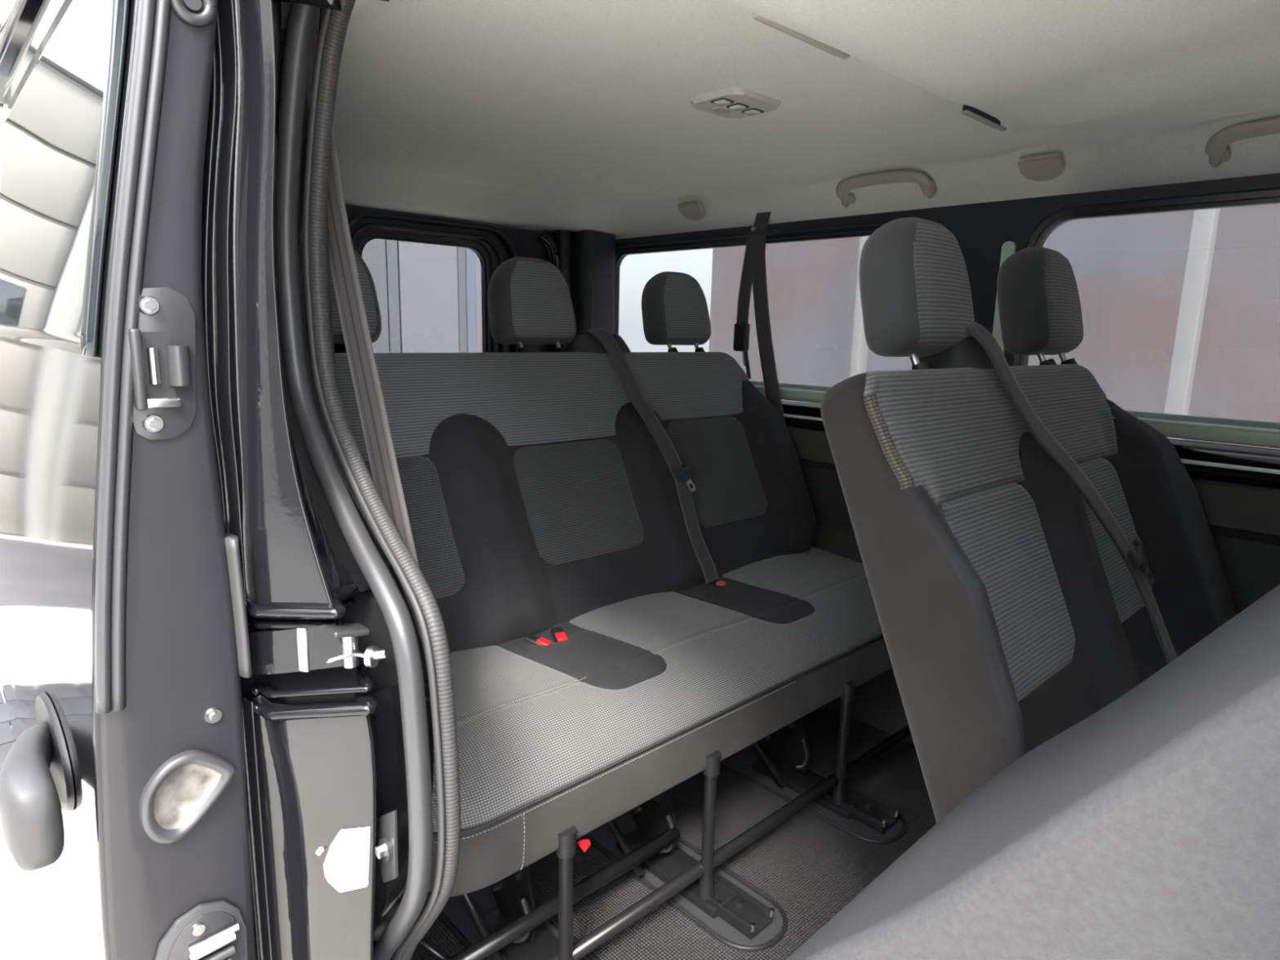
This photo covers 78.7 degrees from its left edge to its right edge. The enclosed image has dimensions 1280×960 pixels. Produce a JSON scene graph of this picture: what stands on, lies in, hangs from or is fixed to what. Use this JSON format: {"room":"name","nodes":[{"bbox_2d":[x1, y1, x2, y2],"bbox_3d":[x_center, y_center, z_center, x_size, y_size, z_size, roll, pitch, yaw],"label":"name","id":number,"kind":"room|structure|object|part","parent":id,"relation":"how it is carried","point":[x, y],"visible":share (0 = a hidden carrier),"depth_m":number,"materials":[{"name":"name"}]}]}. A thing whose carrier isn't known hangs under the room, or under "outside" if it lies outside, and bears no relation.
{"room":"vehicle interior","nodes":[
{"label":"vehicle interior","id":0,"kind":"room"},
{"bbox_2d":[200,0,433,959],"bbox_3d":[-0.817,0.112,1.357,0.219,1.510,1.583,-9,15,-43],"label":"door frame","id":1,"kind":"structure","parent":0,"point":[299,568],"depth_m":0.81,"materials":[{"name":"black paint"}]},
{"bbox_2d":[0,0,43,102],"bbox_3d":[0.575,-0.645,0.907,1.820,0.030,3.960,-9,15,-43],"label":"trim","id":2,"kind":"structure","parent":1,"relation":"attached to","point":[20,15],"depth_m":1.30,"materials":[{"name":"black paint"}]},
{"bbox_2d":[0,0,389,959],"bbox_3d":[-0.801,0.199,1.198,0.363,1.720,1.317,-9,15,-43],"label":"sliding door","id":3,"kind":"structure","parent":1,"relation":"in","point":[126,644],"depth_m":0.76,"materials":[{"name":"black paint"}]},
{"bbox_3d":[-0.660,0.313,0.843,0.049,0.113,0.317,-7,14,-38],"label":"handle","id":4,"kind":"part","parent":3,"relation":"part of","materials":[{"name":"grey plastic"}]},
{"bbox_3d":[-0.691,0.316,0.919,0.012,0.100,0.260,-9,15,-43],"label":"handle dish","id":5,"kind":"part","parent":3,"relation":"part of","materials":[{"name":"black rubber"}]},
{"bbox_3d":[-0.445,-0.098,0.691,0.009,0.072,0.014,-9,15,-43],"label":"catch frame","id":6,"kind":"part","parent":3,"relation":"part of","materials":[{"name":"grey metal"}]},
{"bbox_3d":[-0.433,-0.105,0.709,0.059,0.137,0.003,-9,15,-43],"label":"catch plate","id":7,"kind":"part","parent":3,"relation":"part of","materials":[{"name":"grey metal"}]},
{"bbox_3d":[-0.461,0.496,0.810,0.097,0.117,0.006,-9,15,-43],"label":"latch plate","id":8,"kind":"part","parent":3,"relation":"part of","materials":[{"name":"grey metal"}]},
{"bbox_3d":[-0.389,0.175,0.818,0.184,0.071,0.014,4,11,14],"label":"roller arm","id":9,"kind":"part","parent":3,"relation":"part of","materials":[{"name":"black paint"}]},
{"bbox_2d":[364,645,379,667],"bbox_3d":[-0.273,0.180,0.795,0.006,0.022,0.022,3,11,8],"label":"washer","id":10,"kind":"object","parent":3,"relation":"in","point":[371,655],"depth_m":0.79,"materials":[{"name":"silver metal"}]},
{"bbox_2d":[315,826,370,892],"bbox_3d":[-0.319,0.408,0.840,0.062,0.082,0.009,3,11,10],"label":"cover plate","id":11,"kind":"object","parent":1,"relation":"attached to","point":[346,864],"visible":1,"depth_m":0.84,"materials":[{"name":"white plastic"}]},
{"bbox_2d":[274,0,461,959],"bbox_3d":[-0.015,0.255,0.594,0.056,1.505,1.188,-9,15,-43],"label":"seal","id":12,"kind":"object","parent":1,"relation":"attached to","point":[415,915],"visible":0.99,"depth_m":0.85,"materials":[{"name":"grey rubber"}]},
{"bbox_2d":[327,126,428,677],"bbox_3d":[-0.366,-0.120,1.040,0.192,0.928,0.018,6,12,23],"label":"belt","id":13,"kind":"object","parent":1,"relation":"attached to","point":[360,353],"visible":0.44,"depth_m":1.03,"materials":[{"name":"grey"}]},
{"bbox_2d":[374,809,398,882],"bbox_3d":[-0.277,0.395,0.840,0.016,0.104,0.045,-9,15,-43],"label":"bracket","id":14,"kind":"object","parent":1,"relation":"attached to","point":[386,850],"visible":0.98,"depth_m":0.83,"materials":[{"name":"grey metal"}]},
{"bbox_2d":[723,0,1279,132],"bbox_3d":[1.072,-0.417,0.284,1.200,0.066,2.263,-9,15,-43],"label":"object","id":15,"kind":"structure","parent":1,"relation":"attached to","point":[1029,64],"depth_m":0.99,"materials":[{"name":"fabric"}]},
{"bbox_2d":[325,203,335,372],"bbox_3d":[-0.848,0.046,1.511,0.050,1.400,1.250,-9,15,-43],"label":"wall","id":16,"kind":"structure","parent":0,"point":[327,252],"depth_m":1.01,"materials":[{"name":"grey plastic"}]},
{"bbox_2d":[333,204,615,353],"bbox_3d":[-0.743,-0.123,2.455,1.668,1.460,0.168,-8,14,-40],"label":"wall","id":17,"kind":"structure","parent":0,"point":[585,259],"depth_m":2.65,"materials":[{"name":"grey plastic"}]},
{"bbox_2d":[361,238,484,352],"bbox_3d":[-0.685,-0.436,2.522,0.443,0.652,0.004,-9,15,-43],"label":"window","id":18,"kind":"structure","parent":17,"relation":"in","point":[430,297],"depth_m":2.49,"materials":[{"name":"clear glass"}]},
{"bbox_3d":[-0.311,-0.745,2.643,0.078,0.180,0.057,-9,15,-43],"label":"hinge arm","id":19,"kind":"part","parent":17,"relation":"part of","materials":[{"name":"black paint"}]},
{"bbox_3d":[-0.173,-0.564,2.753,0.006,0.260,0.006,-9,15,-43],"label":"pillar strap rail","id":20,"kind":"part","parent":17,"relation":"part of","materials":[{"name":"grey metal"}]},
{"bbox_2d":[410,706,936,959],"bbox_3d":[0.549,0.911,1.217,1.750,0.058,3.950,-9,15,-43],"label":"floor","id":21,"kind":"structure","parent":0,"point":[811,865],"depth_m":1.63,"materials":[{"name":"rubber"}]},
{"bbox_2d":[330,249,911,959],"bbox_3d":[0.006,0.142,1.706,1.485,1.247,0.900,-9,15,-43],"label":"bench","id":22,"kind":"object","parent":21,"relation":"on","point":[597,670],"visible":0.8,"depth_m":1.62,"materials":[{"name":"fabric"}]},
{"bbox_3d":[-0.600,-0.369,1.503,0.178,0.175,0.050,-9,15,-43],"label":"panel","id":23,"kind":"part","parent":22,"relation":"part of","materials":[{"name":"fabric"}]},
{"bbox_3d":[-0.462,0.095,1.455,0.235,0.252,0.135,-9,15,-43],"label":"panel","id":24,"kind":"part","parent":22,"relation":"part of","materials":[{"name":"fabric"}]},
{"bbox_3d":[-0.256,0.672,1.426,0.004,0.280,0.225,-9,15,-43],"label":"plate","id":25,"kind":"part","parent":22,"relation":"part of","materials":[{"name":"black metal"}]},
{"bbox_3d":[-0.278,-0.311,1.829,0.011,0.100,0.060,-9,15,-43],"label":"post","id":26,"kind":"part","parent":22,"relation":"part of","materials":[{"name":"silver metal"}]},
{"bbox_3d":[-0.174,-0.199,1.839,1.368,0.197,0.140,-9,15,-43],"label":"panel","id":27,"kind":"part","parent":22,"relation":"part of","materials":[{"name":"fabric"}]},
{"bbox_3d":[-0.234,-0.426,1.844,0.178,0.175,0.050,-9,15,-43],"label":"panel","id":28,"kind":"part","parent":22,"relation":"part of","materials":[{"name":"fabric"}]},
{"bbox_3d":[-0.198,-0.323,1.903,0.011,0.100,0.060,-9,15,-43],"label":"post","id":29,"kind":"part","parent":22,"relation":"part of","materials":[{"name":"silver metal"}]},
{"bbox_3d":[-0.119,0.696,1.246,0.023,0.267,0.023,-9,15,-43],"label":"leg","id":30,"kind":"part","parent":22,"relation":"part of","materials":[{"name":"black metal"}]},
{"bbox_2d":[555,825,576,859],"bbox_3d":[-0.116,0.565,1.221,0.032,0.040,0.032,-9,15,-43],"label":"socket","id":31,"kind":"object","parent":22,"relation":"attached to","point":[566,835],"depth_m":1.21,"materials":[{"name":"grey plastic"}]},
{"bbox_3d":[-0.133,0.042,1.760,0.305,0.238,0.125,-9,15,-43],"label":"panel","id":32,"kind":"part","parent":22,"relation":"part of","materials":[{"name":"fabric"}]},
{"bbox_2d":[497,622,666,689],"bbox_3d":[-0.132,0.329,1.524,0.356,0.040,0.179,9,13,33],"label":"panel","id":33,"kind":"object","parent":22,"relation":"on","point":[556,655],"depth_m":1.48,"materials":[{"name":"black fabric"}]},
{"bbox_2d":[565,333,631,353],"bbox_3d":[-0.107,-0.326,1.983,0.200,0.092,0.102,-9,15,-43],"label":"outlet","id":34,"kind":"object","parent":22,"relation":"attached to","point":[584,343],"depth_m":1.92,"materials":[{"name":"grey"}]},
{"bbox_2d":[576,327,719,583],"bbox_3d":[0.025,-0.073,1.945,0.406,0.597,0.094,7,12,29],"label":"belt","id":35,"kind":"object","parent":22,"relation":"on","point":[680,472],"visible":0.91,"depth_m":1.92,"materials":[{"name":"grey fabric"}]},
{"bbox_3d":[0.124,0.012,1.932,0.018,0.035,0.028,10,14,37],"label":"blade","id":36,"kind":"part","parent":35,"relation":"part of","materials":[{"name":"silver metal"}]},
{"bbox_3d":[0.002,0.632,1.666,0.004,0.280,0.225,-9,15,-43],"label":"plate","id":37,"kind":"part","parent":22,"relation":"part of","materials":[{"name":"black metal"}]},
{"bbox_3d":[0.084,-0.367,2.165,0.011,0.100,0.060,-9,15,-43],"label":"post","id":38,"kind":"part","parent":22,"relation":"part of","materials":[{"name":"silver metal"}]},
{"bbox_3d":[0.128,-0.482,2.180,0.178,0.175,0.050,-9,15,-43],"label":"panel","id":39,"kind":"part","parent":22,"relation":"part of","materials":[{"name":"fabric"}]},
{"bbox_3d":[0.164,-0.379,2.240,0.011,0.100,0.060,-9,15,-43],"label":"post","id":40,"kind":"part","parent":22,"relation":"part of","materials":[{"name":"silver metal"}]},
{"bbox_3d":[0.130,0.657,1.478,0.023,0.267,0.023,-9,15,-43],"label":"leg","id":41,"kind":"part","parent":22,"relation":"part of","materials":[{"name":"black metal"}]},
{"bbox_2d":[702,750,720,777],"bbox_3d":[0.133,0.526,1.452,0.032,0.040,0.032,-9,15,-43],"label":"socket","id":42,"kind":"object","parent":22,"relation":"attached to","point":[711,758],"depth_m":1.44,"materials":[{"name":"grey plastic"}]},
{"bbox_3d":[0.209,-0.028,2.084,0.300,0.258,0.133,-9,15,-43],"label":"panel","id":43,"kind":"part","parent":22,"relation":"part of","materials":[{"name":"fabric"}]},
{"bbox_2d":[675,575,814,623],"bbox_3d":[0.225,0.276,1.857,0.354,0.037,0.178,9,13,34],"label":"panel","id":44,"kind":"object","parent":22,"relation":"on","point":[735,599],"depth_m":1.82,"materials":[{"name":"black fabric"}]},
{"bbox_3d":[0.341,0.579,1.980,0.004,0.280,0.225,-9,15,-43],"label":"plate","id":45,"kind":"part","parent":22,"relation":"part of","materials":[{"name":"black metal"}]},
{"bbox_3d":[0.465,0.605,1.789,0.023,0.267,0.023,-9,15,-43],"label":"leg","id":46,"kind":"part","parent":22,"relation":"part of","materials":[{"name":"black metal"}]},
{"bbox_2d":[839,680,855,701],"bbox_3d":[0.468,0.474,1.764,0.032,0.040,0.032,-9,15,-43],"label":"socket","id":47,"kind":"object","parent":22,"relation":"attached to","point":[846,686],"depth_m":1.75,"materials":[{"name":"black rubber"}]},
{"bbox_2d":[820,217,1237,823],"bbox_3d":[0.814,0.259,1.173,1.032,1.257,0.841,-9,15,-43],"label":"seat","id":48,"kind":"object","parent":21,"relation":"on","point":[1010,616],"visible":0.73,"depth_m":1.11,"materials":[{"name":"grey fabric"}]},
{"bbox_3d":[0.401,-0.172,1.136,0.011,0.100,0.058,-9,15,-43],"label":"post","id":49,"kind":"part","parent":48,"relation":"part of","materials":[{"name":"silver metal"}]},
{"bbox_3d":[0.347,0.174,0.943,0.061,0.589,0.276,-9,15,-43],"label":"panel","id":50,"kind":"part","parent":48,"relation":"part of","materials":[{"name":"grey fabric"}]},
{"bbox_3d":[0.446,-0.287,1.150,0.178,0.175,0.050,-9,15,-43],"label":"panel","id":51,"kind":"part","parent":48,"relation":"part of","materials":[{"name":"fabric"}]},
{"bbox_2d":[918,335,994,368],"bbox_3d":[0.501,-0.183,1.226,0.150,0.097,0.104,-9,15,-43],"label":"outlet","id":52,"kind":"object","parent":48,"relation":"attached to","point":[962,352],"depth_m":1.17,"materials":[{"name":"grey plastic"}]},
{"bbox_3d":[0.600,-0.093,1.236,0.865,0.169,0.124,-9,15,-43],"label":"panel","id":53,"kind":"part","parent":48,"relation":"part of","materials":[{"name":"fabric"}]},
{"bbox_3d":[0.506,0.147,1.067,0.283,0.252,0.109,-9,15,-43],"label":"panel","id":54,"kind":"part","parent":48,"relation":"part of","materials":[{"name":"fabric"}]},
{"bbox_3d":[0.755,-0.227,1.466,0.011,0.100,0.058,-9,15,-43],"label":"post","id":55,"kind":"part","parent":48,"relation":"part of","materials":[{"name":"silver metal"}]},
{"bbox_3d":[0.836,-0.239,1.540,0.011,0.100,0.058,-9,15,-43],"label":"post","id":56,"kind":"part","parent":48,"relation":"part of","materials":[{"name":"silver metal"}]},
{"bbox_3d":[0.800,-0.342,1.480,0.178,0.175,0.050,-9,15,-43],"label":"panel","id":57,"kind":"part","parent":48,"relation":"part of","materials":[{"name":"fabric"}]},
{"bbox_2d":[964,321,1177,664],"bbox_3d":[0.662,0.048,1.216,0.451,0.577,0.072,3,11,9],"label":"belt","id":58,"kind":"object","parent":48,"relation":"attached to","point":[1135,561],"visible":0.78,"depth_m":1.20,"materials":[{"name":"grey fabric"}]},
{"bbox_3d":[0.796,0.146,1.224,0.030,0.035,0.018,-9,15,-43],"label":"blade","id":59,"kind":"part","parent":58,"relation":"part of","materials":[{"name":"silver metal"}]},
{"bbox_3d":[0.798,0.102,1.339,0.280,0.251,0.109,-9,15,-43],"label":"panel","id":60,"kind":"part","parent":48,"relation":"part of","materials":[{"name":"fabric"}]},
{"bbox_3d":[0.584,0.892,1.176,1.550,0.012,0.680,-9,15,-43],"label":"trim","id":61,"kind":"structure","parent":21,"relation":"on","visible":0},
{"bbox_2d":[786,584,1279,959],"bbox_3d":[0.346,0.464,0.607,0.424,1.027,0.689,-9,15,-43],"label":"seat","id":62,"kind":"object","parent":61,"relation":"on","point":[1147,828],"visible":1,"depth_m":0.39,"materials":[{"name":"grey fabric"}]},
{"bbox_3d":[0.325,0.385,0.617,0.424,0.869,0.604,-9,15,-43],"label":"backrest","id":63,"kind":"part","parent":62,"relation":"part of","materials":[{"name":"grey fabric"}]},
{"bbox_2d":[333,0,1279,239],"bbox_3d":[0.628,-0.545,0.968,1.547,0.094,3.885,-9,15,-43],"label":"ceiling","id":64,"kind":"structure","parent":0,"point":[552,115],"depth_m":1.55,"materials":[{"name":"fabric"}]},
{"bbox_2d":[677,201,705,220],"bbox_3d":[0.165,-0.836,2.431,0.057,0.047,0.087,-9,15,-43],"label":"coat hook","id":65,"kind":"object","parent":64,"relation":"attached to","point":[695,211],"visible":1,"depth_m":2.42,"materials":[{"name":"beige plastic"}]},
{"bbox_2d":[689,86,780,118],"bbox_3d":[0.171,-0.677,1.403,0.130,0.018,0.120,-9,15,-43],"label":"recessed light","id":66,"kind":"object","parent":64,"relation":"in","point":[736,102],"visible":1,"depth_m":1.38,"materials":[{"name":"grey plastic"}]},
{"bbox_2d":[711,106,730,114],"bbox_3d":[0.148,-0.675,1.425,0.040,0.004,0.020,-9,15,-43],"label":"switch","id":67,"kind":"object","parent":66,"relation":"attached to","point":[717,110],"depth_m":1.42,"materials":[{"name":"beige plastic"}]},
{"bbox_2d":[733,211,786,426],"bbox_3d":[0.383,-0.379,2.308,0.044,0.802,0.262,-9,15,-43],"label":"belt","id":68,"kind":"object","parent":64,"relation":"hanging from","point":[753,270],"visible":0.83,"depth_m":2.30,"materials":[{"name":"grey fabric"}]},
{"bbox_2d":[835,169,936,207],"bbox_3d":[0.612,-0.735,1.969,0.078,0.066,0.266,-9,15,-43],"label":"handle","id":69,"kind":"object","parent":64,"relation":"attached to","point":[928,188],"visible":1,"depth_m":1.93,"materials":[{"name":"beige plastic"}]},
{"bbox_2d":[1017,152,1064,181],"bbox_3d":[0.873,-0.677,1.695,0.057,0.047,0.087,-9,15,-43],"label":"coat hook","id":70,"kind":"object","parent":64,"relation":"attached to","point":[1048,166],"visible":1,"depth_m":1.69,"materials":[{"name":"beige plastic"}]},
{"bbox_2d":[1204,115,1279,167],"bbox_3d":[1.167,-0.611,1.393,0.078,0.066,0.266,-9,15,-43],"label":"handle","id":71,"kind":"object","parent":64,"relation":"attached to","point":[1217,148],"visible":1,"depth_m":1.43,"materials":[{"name":"beige plastic"}]},
{"bbox_2d":[613,173,1279,448],"bbox_3d":[1.194,-0.325,1.571,0.072,0.570,3.900,-9,15,-42],"label":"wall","id":72,"kind":"structure","parent":0,"point":[986,234],"depth_m":1.88,"materials":[{"name":"grey"}]},
{"bbox_2d":[615,235,912,402],"bbox_3d":[0.339,-0.504,2.479,0.039,0.488,1.270,-9,15,-43],"label":"window","id":73,"kind":"structure","parent":72,"relation":"in","point":[819,341],"depth_m":2.36,"materials":[{"name":"clear glass"}]},
{"bbox_2d":[781,399,1279,474],"bbox_3d":[1.180,-0.051,1.581,0.072,0.043,3.850,-9,15,-43],"label":"trim","id":74,"kind":"structure","parent":72,"relation":"attached to","point":[1241,454],"depth_m":1.57,"materials":[{"name":"black paint"}]},
{"bbox_2d":[1025,202,1279,447],"bbox_3d":[1.560,-0.232,1.210,0.039,0.490,1.855,-9,15,-43],"label":"window","id":75,"kind":"structure","parent":72,"relation":"in","point":[1180,309],"depth_m":1.64,"materials":[{"name":"clear glass"}]},
{"bbox_2d":[786,426,1279,743],"bbox_3d":[1.149,0.400,1.669,0.060,0.818,3.880,-9,15,-43],"label":"trim panel","id":76,"kind":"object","parent":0,"point":[1243,521],"depth_m":1.59,"materials":[{"name":"grey plastic"}]},
{"bbox_2d":[783,413,1279,488],"bbox_3d":[1.179,-0.019,1.588,0.072,0.037,3.850,-9,15,-43],"label":"trim","id":77,"kind":"structure","parent":76,"relation":"attached to","point":[1194,471],"depth_m":1.56,"materials":[{"name":"black paint"}]},
{"label":"outside","id":78,"kind":"structure","parent":0,"visible":0},
{"bbox_2d":[0,657,57,959],"bbox_3d":[-3.465,0.825,3.865,60.000,0.001,70.000,-9,15,-43],"label":"ground","id":79,"kind":"structure","parent":78,"point":[25,934],"depth_m":2.15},
{"bbox_2d":[0,0,11,151],"bbox_3d":[-6.965,-2.071,4.191,14.000,5.400,1.450,-9,15,-43],"label":"building","id":80,"kind":"structure","parent":79,"relation":"on","point":[4,4],"depth_m":5.69,"materials":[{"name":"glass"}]},
{"bbox_3d":[-4.508,-1.563,6.140,3.480,3.780,0.200,-9,15,-43],"label":"door frame","id":81,"kind":"part","parent":80,"relation":"part of","materials":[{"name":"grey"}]},
{"bbox_2d":[0,684,13,770],"bbox_3d":[-3.453,1.121,2.265,3.780,0.030,0.810,-9,15,-43],"label":"paving","id":82,"kind":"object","parent":79,"relation":"on","point":[6,740],"visible":0.09,"depth_m":3.04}
]}

